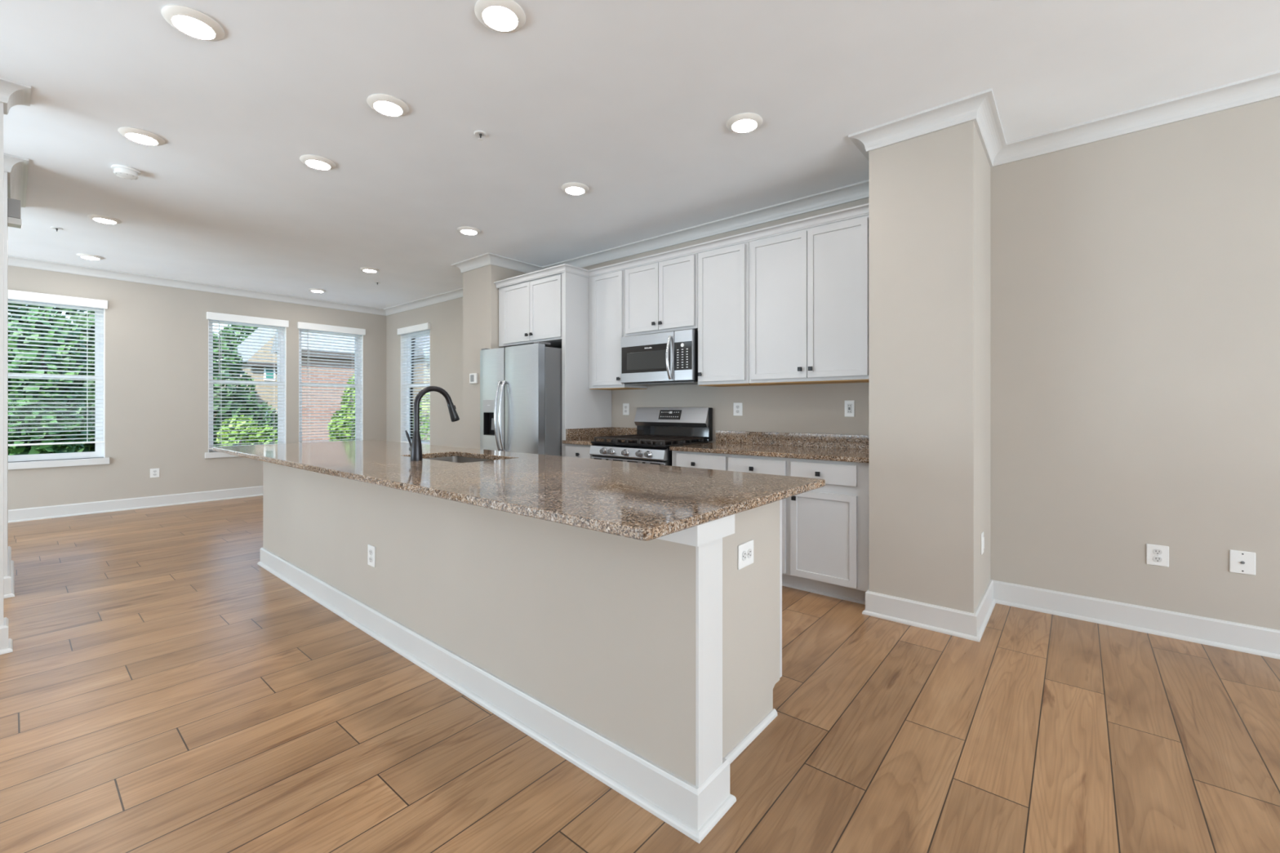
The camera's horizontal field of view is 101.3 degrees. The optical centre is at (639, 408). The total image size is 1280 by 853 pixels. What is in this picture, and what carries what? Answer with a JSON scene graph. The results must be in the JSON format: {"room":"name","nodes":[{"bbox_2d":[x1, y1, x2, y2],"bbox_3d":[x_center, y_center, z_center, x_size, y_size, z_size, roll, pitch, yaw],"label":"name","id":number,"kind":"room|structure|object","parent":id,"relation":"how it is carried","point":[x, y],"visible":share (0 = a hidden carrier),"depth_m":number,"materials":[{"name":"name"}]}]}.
{"room":"open-plan kitchen","nodes":[
{"label":"open-plan kitchen","id":0,"kind":"room"},
{"bbox_2d":[0,102,3,626],"bbox_3d":[-3.310,-0.195,2.483,0.155,2.790,0.378,0,0,40],"label":"wall","id":1,"kind":"structure","parent":0,"point":[1,103],"depth_m":2.57,"materials":[{"name":"white paint"}]},
{"bbox_2d":[0,617,13,654],"bbox_3d":[-3.287,1.134,2.484,0.180,0.132,0.408,0,0,40],"label":"baseboard","id":2,"kind":"structure","parent":1,"relation":"attached to","point":[6,643],"depth_m":2.57,"materials":[{"name":"white paint"}]},
{"bbox_2d":[0,76,31,115],"bbox_3d":[-3.246,-1.545,2.487,0.238,0.090,0.466,0,0,40],"label":"trim","id":3,"kind":"structure","parent":1,"relation":"attached to","point":[12,93],"depth_m":2.59,"materials":[{"name":"white paint"}]},
{"bbox_2d":[3,171,8,577],"bbox_3d":[-4.582,-0.195,3.550,1.135,2.790,0.388,0,0,40],"label":"wall","id":4,"kind":"structure","parent":0,"point":[5,174],"depth_m":3.33,"materials":[{"name":"white paint"}]},
{"bbox_2d":[3,546,14,598],"bbox_3d":[-4.559,1.134,3.550,1.160,0.132,0.418,0,0,40],"label":"baseboard","id":5,"kind":"structure","parent":4,"relation":"attached to","point":[9,580],"depth_m":3.38,"materials":[{"name":"white paint"}]},
{"bbox_2d":[7,197,22,228],"bbox_3d":[-4.305,-1.340,3.612,0.120,0.170,0.062,0,0,40],"label":"door chime","id":6,"kind":"object","parent":4,"relation":"attached to","point":[14,206],"visible":1,"depth_m":3.58,"materials":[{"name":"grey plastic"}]},
{"bbox_2d":[3,152,28,207],"bbox_3d":[-4.518,-1.545,3.554,1.218,0.090,0.476,0,0,40],"label":"trim","id":7,"kind":"structure","parent":4,"relation":"attached to","point":[16,167],"depth_m":3.51,"materials":[{"name":"white paint"}]},
{"bbox_2d":[8,265,386,510],"bbox_3d":[-6.756,-0.195,5.475,0.150,2.790,8.061,0,0,40],"label":"wall","id":8,"kind":"structure","parent":0,"point":[157,336],"depth_m":6.43,"materials":[{"name":"beige paint"}]},
{"bbox_2d":[8,298,109,470],"bbox_3d":[-6.493,-0.278,5.756,0.175,1.845,0.940,0,0,40],"label":"window","id":9,"kind":"structure","parent":8,"relation":"in","point":[100,448],"depth_m":5.99,"materials":[{"name":"white plastic"}]},
{"bbox_2d":[8,289,107,446],"bbox_3d":[-6.459,-0.420,5.728,0.108,1.640,0.906,0,0,40],"label":"window blind","id":10,"kind":"object","parent":9,"relation":"attached to","point":[12,294],"visible":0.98,"depth_m":5.78,"materials":[{"name":"white plastic"}]},
{"bbox_2d":[8,485,262,523],"bbox_3d":[-5.128,1.134,4.228,3.948,0.132,7.891,0,0,40],"label":"baseboard","id":11,"kind":"structure","parent":8,"relation":"attached to","point":[97,507],"depth_m":6.18,"materials":[{"name":"white paint"}]},
{"bbox_2d":[150,468,159,477],"bbox_3d":[-5.898,0.788,6.380,0.009,0.110,0.086,0,0,40],"label":"wall outlet","id":12,"kind":"object","parent":8,"relation":"attached to","point":[154,473],"visible":1,"depth_m":6.38,"materials":[{"name":"white plastic"}]},
{"bbox_2d":[204,319,286,458],"bbox_3d":[-5.337,-0.278,7.143,0.175,1.845,0.941,0,0,40],"label":"window","id":13,"kind":"structure","parent":8,"relation":"in","point":[207,455],"depth_m":7.33,"materials":[{"name":"white plastic"}]},
{"bbox_2d":[206,311,288,449],"bbox_3d":[-5.303,-0.352,7.115,0.108,1.775,0.907,0,0,40],"label":"window blind","id":14,"kind":"object","parent":13,"relation":"attached to","point":[219,317],"visible":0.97,"depth_m":7.10,"materials":[{"name":"grey plastic"}]},
{"bbox_2d":[298,328,363,443],"bbox_3d":[-4.675,-0.278,7.937,0.175,1.845,0.958,0,0,40],"label":"window","id":15,"kind":"structure","parent":8,"relation":"in","point":[357,429],"depth_m":8.25,"materials":[{"name":"white plastic"}]},
{"bbox_2d":[297,321,365,441],"bbox_3d":[-4.641,-0.352,7.909,0.108,1.775,0.924,0,0,40],"label":"window blind","id":16,"kind":"object","parent":15,"relation":"attached to","point":[306,326],"visible":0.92,"depth_m":7.91,"materials":[{"name":"grey plastic"}]},
{"bbox_2d":[462,264,525,448],"bbox_3d":[-1.536,-0.195,5.916,0.530,2.790,0.699,0,0,40],"label":"wall","id":17,"kind":"structure","parent":0,"point":[480,292],"depth_m":5.65,"materials":[{"name":"beige paint"}]},
{"bbox_2d":[469,373,478,383],"bbox_3d":[-1.793,-0.320,5.659,0.140,0.110,0.026,0,0,40],"label":"thermostat","id":18,"kind":"object","parent":17,"relation":"attached to","point":[473,378],"visible":1,"depth_m":5.64,"materials":[{"name":"white plastic"}]},
{"bbox_2d":[0,495,1279,852],"bbox_3d":[-1.194,1.200,0.918,14.330,0.001,7.981,0,0,40],"label":"floor","id":19,"kind":"structure","parent":0,"point":[162,690],"depth_m":1.91,"materials":[{"name":"brown wood"}]},
{"bbox_2d":[257,461,782,844],"bbox_3d":[-1.140,0.762,3.039,4.042,0.875,0.780,0,0,40],"label":"kitchen island","id":20,"kind":"object","parent":19,"relation":"on","point":[649,667],"visible":0.82,"depth_m":1.90,"materials":[{"name":"beige paint"}]},
{"bbox_2d":[367,544,375,567],"bbox_3d":[-1.443,0.793,2.817,0.086,0.110,0.009,0,0,40],"label":"wall outlet","id":21,"kind":"object","parent":20,"relation":"attached to","point":[371,549],"visible":1,"depth_m":2.81,"materials":[{"name":"white plastic"}]},
{"bbox_2d":[213,440,825,541],"bbox_3d":[-1.243,0.309,3.086,4.260,0.030,1.180,0,0,40],"label":"island countertop","id":22,"kind":"structure","parent":20,"relation":"on","point":[645,502],"depth_m":2.07,"materials":[{"name":"brown stone"}]},
{"bbox_2d":[404,386,459,461],"bbox_3d":[-1.197,0.083,3.049,0.105,0.422,0.295,0,0,40],"label":"faucet","id":23,"kind":"object","parent":22,"relation":"on","point":[415,446],"visible":1,"depth_m":2.94,"materials":[{"name":"black metal"}]},
{"bbox_2d":[425,456,492,462],"bbox_3d":[-1.103,0.421,3.184,0.761,0.194,0.444,0,0,40],"label":"sink","id":24,"kind":"object","parent":22,"relation":"in","point":[451,459],"visible":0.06,"depth_m":3.50,"materials":[{"name":"metal"}]},
{"bbox_2d":[737,539,753,569],"bbox_3d":[0.381,0.524,1.879,0.009,0.086,0.110,0,0,40],"label":"wall outlet","id":25,"kind":"object","parent":20,"relation":"attached to","point":[745,550],"visible":1,"depth_m":1.87,"materials":[{"name":"white plastic"}]},
{"bbox_2d":[742,551,746,560],"bbox_3d":[0.370,0.524,1.863,0.004,0.034,0.027,0,0,40],"label":"receptacle","id":26,"kind":"object","parent":25,"relation":"attached to","point":[744,553],"depth_m":1.86,"materials":[{"name":"white plastic"}]},
{"bbox_2d":[747,548,751,558],"bbox_3d":[0.395,0.524,1.892,0.004,0.034,0.027,0,0,40],"label":"receptacle","id":27,"kind":"object","parent":25,"relation":"attached to","point":[749,550],"depth_m":1.89,"materials":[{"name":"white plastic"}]},
{"bbox_2d":[480,341,561,456],"bbox_3d":[-1.012,0.292,5.256,0.904,1.776,0.941,0,0,40],"label":"refrigerator","id":28,"kind":"object","parent":19,"relation":"on","point":[521,385],"visible":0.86,"depth_m":4.85,"materials":[{"name":"silver metal"}]},
{"bbox_2d":[498,271,611,456],"bbox_3d":[-0.904,-0.039,5.415,1.058,2.478,0.656,0,0,40],"label":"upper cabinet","id":29,"kind":"object","parent":19,"relation":"on","point":[553,309],"visible":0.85,"depth_m":5.03,"materials":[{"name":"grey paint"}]},
{"bbox_2d":[493,203,869,288],"bbox_3d":[0.124,-1.290,4.548,3.752,0.060,0.670,0,0,40],"label":"crown molding","id":30,"kind":"structure","parent":29,"relation":"attached to","point":[863,210],"depth_m":4.20,"materials":[{"name":"grey paint"}]},
{"bbox_2d":[564,444,592,458],"bbox_3d":[-0.361,0.763,4.947,0.372,0.874,0.680,0,0,40],"label":"base cabinet","id":31,"kind":"object","parent":19,"relation":"on","point":[576,451],"visible":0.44,"depth_m":4.70,"materials":[{"name":"grey paint"}]},
{"bbox_2d":[562,426,636,445],"bbox_3d":[-0.354,0.258,4.949,0.384,0.132,0.670,0,0,40],"label":"countertop","id":32,"kind":"structure","parent":31,"relation":"on","point":[573,436],"depth_m":5.05,"materials":[{"name":"brown stone"}]},
{"bbox_2d":[589,407,712,466],"bbox_3d":[0.075,0.587,4.524,0.822,1.186,0.745,0,0,40],"label":"range","id":33,"kind":"object","parent":19,"relation":"on","point":[658,428],"visible":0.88,"depth_m":4.52,"materials":[{"name":"silver metal"}]},
{"bbox_2d":[591,440,707,448],"bbox_3d":[0.080,0.295,4.530,0.806,0.021,0.618,0,0,40],"label":"cooktop","id":34,"kind":"object","parent":33,"relation":"in","point":[602,443],"depth_m":4.32,"materials":[{"name":"black metal"}]},
{"bbox_2d":[671,450,728,471],"bbox_3d":[0.625,0.763,4.125,0.496,0.874,0.680,0,0,40],"label":"base cabinet","id":35,"kind":"object","parent":19,"relation":"on","point":[717,461],"visible":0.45,"depth_m":3.87,"materials":[{"name":"grey paint"}]},
{"bbox_2d":[728,453,869,604],"bbox_3d":[1.191,0.763,3.653,0.973,0.874,0.680,0,0,40],"label":"base cabinet","id":36,"kind":"object","parent":19,"relation":"on","point":[825,530],"visible":0.6,"depth_m":3.29,"materials":[{"name":"grey paint"}]},
{"bbox_2d":[669,430,869,462],"bbox_3d":[1.005,0.258,3.816,1.470,0.132,0.670,0,0,40],"label":"countertop","id":37,"kind":"structure","parent":36,"relation":"on","point":[822,446],"depth_m":3.86,"materials":[{"name":"brown stone"}]},
{"bbox_2d":[0,0,1279,308],"bbox_3d":[-1.227,-1.650,0.965,14.420,0.120,8.211,0,0,40],"label":"ceiling","id":38,"kind":"structure","parent":0,"point":[632,102],"depth_m":2.77,"materials":[{"name":"paint"}]},
{"bbox_2d":[50,226,62,232],"bbox_3d":[-5.148,-1.572,4.632,0.076,0.036,0.076,0,0,40],"label":"sprinkler","id":39,"kind":"object","parent":38,"relation":"attached to","point":[54,228],"visible":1,"depth_m":4.63,"materials":[{"name":"white plastic"}]},
{"bbox_2d":[76,253,103,260],"bbox_3d":[-5.750,-1.576,5.488,0.200,0.026,0.200,0,0,40],"label":"recessed light","id":40,"kind":"object","parent":38,"relation":"in","point":[88,256],"visible":1,"depth_m":5.45,"materials":[{"name":"white plastic"}]},
{"bbox_2d":[87,214,121,224],"bbox_3d":[-4.489,-1.576,4.402,0.200,0.026,0.200,0,0,40],"label":"recessed light","id":41,"kind":"object","parent":38,"relation":"in","point":[103,219],"visible":1,"depth_m":4.37,"materials":[{"name":"white plastic"}]},
{"bbox_2d":[111,164,140,179],"bbox_3d":[-3.418,-1.564,3.490,0.142,0.052,0.142,0,0,40],"label":"smoke detector","id":42,"kind":"object","parent":38,"relation":"attached to","point":[121,171],"visible":1,"depth_m":3.46,"materials":[{"name":"white plastic"}]},
{"bbox_2d":[117,126,164,145],"bbox_3d":[-2.907,-1.576,3.063,0.200,0.026,0.200,0,0,40],"label":"recessed light","id":43,"kind":"object","parent":38,"relation":"in","point":[139,135],"visible":1,"depth_m":3.03,"materials":[{"name":"white plastic"}]},
{"bbox_2d":[160,4,224,40],"bbox_3d":[-1.841,-1.576,2.165,0.200,0.026,0.200,0,0,40],"label":"recessed light","id":44,"kind":"object","parent":38,"relation":"in","point":[191,22],"visible":1,"depth_m":2.14,"materials":[{"name":"white plastic"}]},
{"bbox_2d":[308,288,325,293],"bbox_3d":[-4.338,-1.576,7.057,0.200,0.026,0.200,0,0,40],"label":"recessed light","id":45,"kind":"object","parent":38,"relation":"in","point":[314,290],"visible":1,"depth_m":7.01,"materials":[{"name":"white plastic"}]},
{"bbox_2d":[299,154,336,170],"bbox_3d":[-2.078,-1.576,3.388,0.200,0.026,0.200,0,0,40],"label":"recessed light","id":46,"kind":"object","parent":38,"relation":"in","point":[315,162],"visible":1,"depth_m":3.35,"materials":[{"name":"white plastic"}]},
{"bbox_2d":[360,266,379,272],"bbox_3d":[-3.091,-1.576,6.008,0.200,0.026,0.200,0,0,40],"label":"recessed light","id":47,"kind":"object","parent":38,"relation":"in","point":[368,269],"visible":1,"depth_m":5.97,"materials":[{"name":"white plastic"}]},
{"bbox_2d":[366,93,408,116],"bbox_3d":[-1.320,-1.576,2.751,0.200,0.026,0.200,0,0,40],"label":"recessed light","id":48,"kind":"object","parent":38,"relation":"in","point":[386,104],"visible":1,"depth_m":2.72,"materials":[{"name":"white plastic"}]},
{"bbox_2d":[457,226,480,235],"bbox_3d":[-1.526,-1.576,4.682,0.200,0.026,0.200,0,0,40],"label":"recessed light","id":49,"kind":"object","parent":38,"relation":"in","point":[468,230],"visible":1,"depth_m":4.64,"materials":[{"name":"white plastic"}]},
{"bbox_2d":[473,130,487,140],"bbox_3d":[-0.923,-1.572,3.039,0.076,0.036,0.076,0,0,40],"label":"sprinkler","id":50,"kind":"object","parent":38,"relation":"attached to","point":[481,134],"visible":1,"depth_m":3.03,"materials":[{"name":"white plastic"}]},
{"bbox_2d":[474,0,525,32],"bbox_3d":[-0.563,-1.576,2.116,0.200,0.026,0.200,0,0,40],"label":"recessed light","id":51,"kind":"object","parent":38,"relation":"in","point":[498,15],"visible":1,"depth_m":2.10,"materials":[{"name":"white plastic"}]},
{"bbox_2d":[560,182,588,195],"bbox_3d":[-0.469,-1.576,3.791,0.200,0.026,0.200,0,0,40],"label":"recessed light","id":52,"kind":"object","parent":38,"relation":"in","point":[573,188],"visible":1,"depth_m":3.75,"materials":[{"name":"white plastic"}]},
{"bbox_2d":[726,112,762,133],"bbox_3d":[0.581,-1.576,2.920,0.200,0.026,0.200,0,0,40],"label":"recessed light","id":53,"kind":"object","parent":38,"relation":"in","point":[744,122],"visible":1,"depth_m":2.89,"materials":[{"name":"white plastic"}]},
{"bbox_2d":[386,96,1279,630],"bbox_3d":[1.353,-0.195,4.061,14.420,2.790,0.150,0,0,40],"label":"wall","id":54,"kind":"structure","parent":0,"point":[1135,277],"depth_m":2.88,"materials":[{"name":"beige paint"}]},
{"bbox_2d":[400,329,430,443],"bbox_3d":[-3.368,-0.278,7.966,0.975,1.845,0.175,0,0,40],"label":"window","id":55,"kind":"structure","parent":54,"relation":"in","point":[402,424],"depth_m":8.24,"materials":[{"name":"white plastic"}]},
{"bbox_2d":[397,322,430,444],"bbox_3d":[-3.396,-0.352,7.933,0.941,1.775,0.108,0,0,40],"label":"window blind","id":56,"kind":"object","parent":55,"relation":"attached to","point":[424,326],"visible":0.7,"depth_m":7.93,"materials":[{"name":"white plastic"}]},
{"bbox_2d":[588,270,647,390],"bbox_3d":[-0.229,-0.731,5.035,0.462,1.095,0.376,0,0,40],"label":"upper cabinet","id":57,"kind":"object","parent":54,"relation":"attached to","point":[606,291],"visible":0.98,"depth_m":4.92,"materials":[{"name":"grey paint"}]},
{"bbox_2d":[612,426,636,435],"bbox_3d":[-0.142,0.243,5.194,0.356,0.102,0.021,0,0,40],"label":"backsplash","id":58,"kind":"structure","parent":54,"relation":"attached to","point":[616,431],"depth_m":5.20,"materials":[{"name":"brown stone"}]},
{"bbox_2d":[622,403,629,414],"bbox_3d":[-0.140,0.010,5.201,0.080,0.115,0.009,0,0,40],"label":"wall outlet","id":59,"kind":"object","parent":54,"relation":"attached to","point":[625,406],"visible":1,"depth_m":5.20,"materials":[{"name":"white plastic"}]},
{"bbox_2d":[8,70,1279,315],"bbox_3d":[-1.224,-1.545,0.975,14.110,0.090,7.891,0,0,40],"label":"trim","id":60,"kind":"structure","parent":54,"relation":"attached to","point":[980,107],"depth_m":3.12,"materials":[{"name":"white paint"}]},
{"bbox_2d":[624,253,697,336],"bbox_3d":[0.254,-0.965,4.632,0.792,0.626,0.376,0,0,40],"label":"upper cabinet","id":61,"kind":"object","parent":54,"relation":"attached to","point":[662,296],"visible":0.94,"depth_m":4.47,"materials":[{"name":"grey paint"}]},
{"bbox_2d":[621,328,697,386],"bbox_3d":[0.227,-0.424,4.592,0.774,0.428,0.456,0,0,40],"label":"microwave","id":62,"kind":"object","parent":61,"relation":"attached to","point":[669,357],"visible":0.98,"depth_m":4.43,"materials":[{"name":"silver metal"}]},
{"bbox_2d":[697,241,760,386],"bbox_3d":[0.737,-0.731,4.230,0.460,1.095,0.376,0,0,40],"label":"upper cabinet","id":63,"kind":"object","parent":54,"relation":"attached to","point":[723,273],"visible":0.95,"depth_m":4.09,"materials":[{"name":"grey paint"}]},
{"bbox_2d":[733,402,742,415],"bbox_3d":[0.821,0.009,4.401,0.086,0.110,0.009,0,0,40],"label":"wall outlet","id":64,"kind":"object","parent":54,"relation":"attached to","point":[737,406],"visible":1,"depth_m":4.40,"materials":[{"name":"white plastic"}]},
{"bbox_2d":[715,430,869,449],"bbox_3d":[1.217,0.243,4.062,1.454,0.102,0.021,0,0,40],"label":"backsplash","id":65,"kind":"structure","parent":54,"relation":"attached to","point":[796,439],"depth_m":4.06,"materials":[{"name":"brown stone"}]},
{"bbox_2d":[749,214,869,385],"bbox_3d":[1.289,-0.731,3.770,0.973,1.095,0.376,0,0,40],"label":"upper cabinet","id":66,"kind":"object","parent":54,"relation":"attached to","point":[809,288],"visible":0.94,"depth_m":3.64,"materials":[{"name":"grey paint"}]},
{"bbox_2d":[844,400,854,417],"bbox_3d":[1.523,0.003,3.814,0.072,0.120,0.011,0,0,40],"label":"wall outlet","id":67,"kind":"object","parent":54,"relation":"attached to","point":[849,404],"visible":1,"depth_m":3.81,"materials":[{"name":"white plastic"}]},
{"bbox_2d":[847,404,851,413],"bbox_3d":[1.522,0.003,3.814,0.033,0.067,0.005,0,0,40],"label":"receptacle","id":68,"kind":"object","parent":67,"relation":"attached to","point":[849,406],"depth_m":3.81,"materials":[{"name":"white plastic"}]},
{"bbox_2d":[862,579,1279,659],"bbox_3d":[4.008,1.134,1.276,6.455,0.132,0.729,0,0,40],"label":"baseboard","id":69,"kind":"structure","parent":54,"relation":"attached to","point":[1238,637],"depth_m":2.85,"materials":[{"name":"white paint"}]},
{"bbox_2d":[1146,543,1168,567],"bbox_3d":[2.753,0.783,2.791,0.086,0.110,0.009,0,0,40],"label":"wall outlet","id":70,"kind":"object","parent":54,"relation":"attached to","point":[1156,555],"visible":1,"depth_m":2.79,"materials":[{"name":"white plastic"}]},
{"bbox_2d":[1153,556,1161,562],"bbox_3d":[2.751,0.802,2.789,0.034,0.027,0.004,0,0,40],"label":"receptacle","id":71,"kind":"object","parent":70,"relation":"attached to","point":[1156,559],"depth_m":2.79,"materials":[{"name":"white plastic"}]},
{"bbox_2d":[1153,549,1161,555],"bbox_3d":[2.751,0.763,2.789,0.034,0.027,0.004,0,0,40],"label":"receptacle","id":72,"kind":"object","parent":70,"relation":"attached to","point":[1156,552],"depth_m":2.79,"materials":[{"name":"white plastic"}]},
{"bbox_2d":[1229,549,1255,575],"bbox_3d":[2.982,0.764,2.595,0.086,0.112,0.017,0,0,40],"label":"cable plate","id":73,"kind":"object","parent":54,"relation":"attached to","point":[1240,562],"visible":1,"depth_m":2.60,"materials":[{"name":"white plastic"}]},
{"bbox_2d":[869,120,990,613],"bbox_3d":[1.762,-0.195,3.168,0.520,2.790,0.699,0,0,40],"label":"wall","id":74,"kind":"structure","parent":0,"point":[930,193],"depth_m":2.90,"materials":[{"name":"beige paint"}]},
{"bbox_2d":[981,531,984,555],"bbox_3d":[1.938,0.763,2.967,0.010,0.118,0.075,0,0,40],"label":"wall plate","id":75,"kind":"object","parent":74,"relation":"attached to","point":[982,533],"visible":1,"depth_m":2.95,"materials":[{"name":"white plastic"}]},
{"label":"outside","id":76,"kind":"structure","parent":0,"visible":0},
{"bbox_3d":[-34.741,1.500,35.460,81.220,0.300,130.000,0,0,40],"label":"lawn","id":77,"kind":"structure","parent":76,"visible":0},
{"bbox_2d":[8,302,56,368],"bbox_3d":[-20.371,-1.170,16.097,3.697,5.609,4.120,0,0,40],"label":"tree","id":78,"kind":"object","parent":77,"relation":"on","point":[16,304],"visible":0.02,"depth_m":16.36,"materials":[{"name":"green plant"}]},
{"bbox_2d":[8,302,93,373],"bbox_3d":[-25.602,-2.296,22.402,4.313,7.296,7.830,0,0,40],"label":"tree","id":79,"kind":"object","parent":77,"relation":"on","point":[42,307],"visible":0.02,"depth_m":22.06,"materials":[{"name":"green plant"}]},
{"bbox_2d":[8,307,94,455],"bbox_3d":[-13.995,-0.501,12.111,2.179,3.707,1.948,0,0,40],"label":"tree","id":80,"kind":"object","parent":77,"relation":"on","point":[60,448],"visible":0.62,"depth_m":11.81,"materials":[{"name":"green plant"}]},
{"bbox_2d":[56,311,94,452],"bbox_3d":[-16.087,-0.743,15.541,2.404,4.534,2.625,0,0,40],"label":"tree","id":81,"kind":"object","parent":77,"relation":"on","point":[87,447],"visible":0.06,"depth_m":14.89,"materials":[{"name":"green plant"}]},
{"bbox_2d":[213,333,257,399],"bbox_3d":[-15.301,-0.734,19.052,2.646,4.173,2.279,0,0,40],"label":"tree","id":82,"kind":"object","parent":77,"relation":"on","point":[214,337],"visible":0.12,"depth_m":18.83,"materials":[{"name":"green plant"}]},
{"bbox_2d":[213,324,257,364],"bbox_3d":[-22.416,-1.829,29.341,3.171,6.363,3.124,0,0,40],"label":"tree","id":83,"kind":"object","parent":77,"relation":"on","point":[226,328],"visible":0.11,"depth_m":28.71,"materials":[{"name":"green plant"}]},
{"bbox_2d":[213,367,264,446],"bbox_3d":[-12.141,0.069,15.171,1.881,2.574,2.056,0,0,40],"label":"tree","id":84,"kind":"object","parent":77,"relation":"on","point":[214,371],"visible":0.27,"depth_m":14.97,"materials":[{"name":"green plant"}]},
{"bbox_2d":[215,414,277,445],"bbox_3d":[-10.104,0.764,13.601,1.127,1.196,1.412,0,0,40],"label":"shrub","id":85,"kind":"object","parent":77,"relation":"on","point":[242,415],"visible":0.46,"depth_m":13.37,"materials":[{"name":"green plant"}]},
{"bbox_2d":[222,327,277,429],"bbox_3d":[-16.814,-1.325,24.263,5.460,5.350,3.410,0,0,40],"label":"house","id":86,"kind":"structure","parent":77,"relation":"on","point":[262,331],"depth_m":21.93,"materials":[{"name":"beige brick"}]},
{"bbox_2d":[258,402,277,444],"bbox_3d":[-12.646,0.568,17.639,1.047,1.570,0.873,0,0,40],"label":"shrub","id":87,"kind":"object","parent":77,"relation":"on","point":[270,406],"visible":0.23,"depth_m":17.57,"materials":[{"name":"green plant"}]},
{"bbox_2d":[271,329,354,442],"bbox_3d":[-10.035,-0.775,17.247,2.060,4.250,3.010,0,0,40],"label":"house","id":88,"kind":"structure","parent":77,"relation":"on","point":[305,335],"depth_m":16.28,"materials":[{"name":"brick"}]},
{"bbox_2d":[416,333,430,441],"bbox_3d":[-8.348,-1.125,22.707,8.460,4.950,6.160,0,0,40],"label":"house","id":89,"kind":"structure","parent":77,"relation":"on","point":[420,373],"depth_m":18.26,"materials":[{"name":"beige brick"}]},
{"bbox_2d":[419,392,430,441],"bbox_3d":[-5.655,0.435,14.290,1.083,1.943,1.067,0,0,40],"label":"shrub","id":90,"kind":"object","parent":77,"relation":"on","point":[427,393],"visible":0.13,"depth_m":13.95,"materials":[{"name":"green plant"}]},
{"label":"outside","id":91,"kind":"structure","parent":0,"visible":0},
{"bbox_3d":[0.295,1.335,22.144,7.900,0.030,25.600,0,0,40],"label":"paving","id":92,"kind":"object","parent":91,"visible":0},
{"bbox_2d":[327,374,355,441],"bbox_3d":[-7.511,0.190,13.805,1.086,2.324,1.230,0,0,40],"label":"shrub","id":93,"kind":"object","parent":92,"relation":"on","point":[352,377],"visible":0.24,"depth_m":13.47,"materials":[{"name":"green plant"}]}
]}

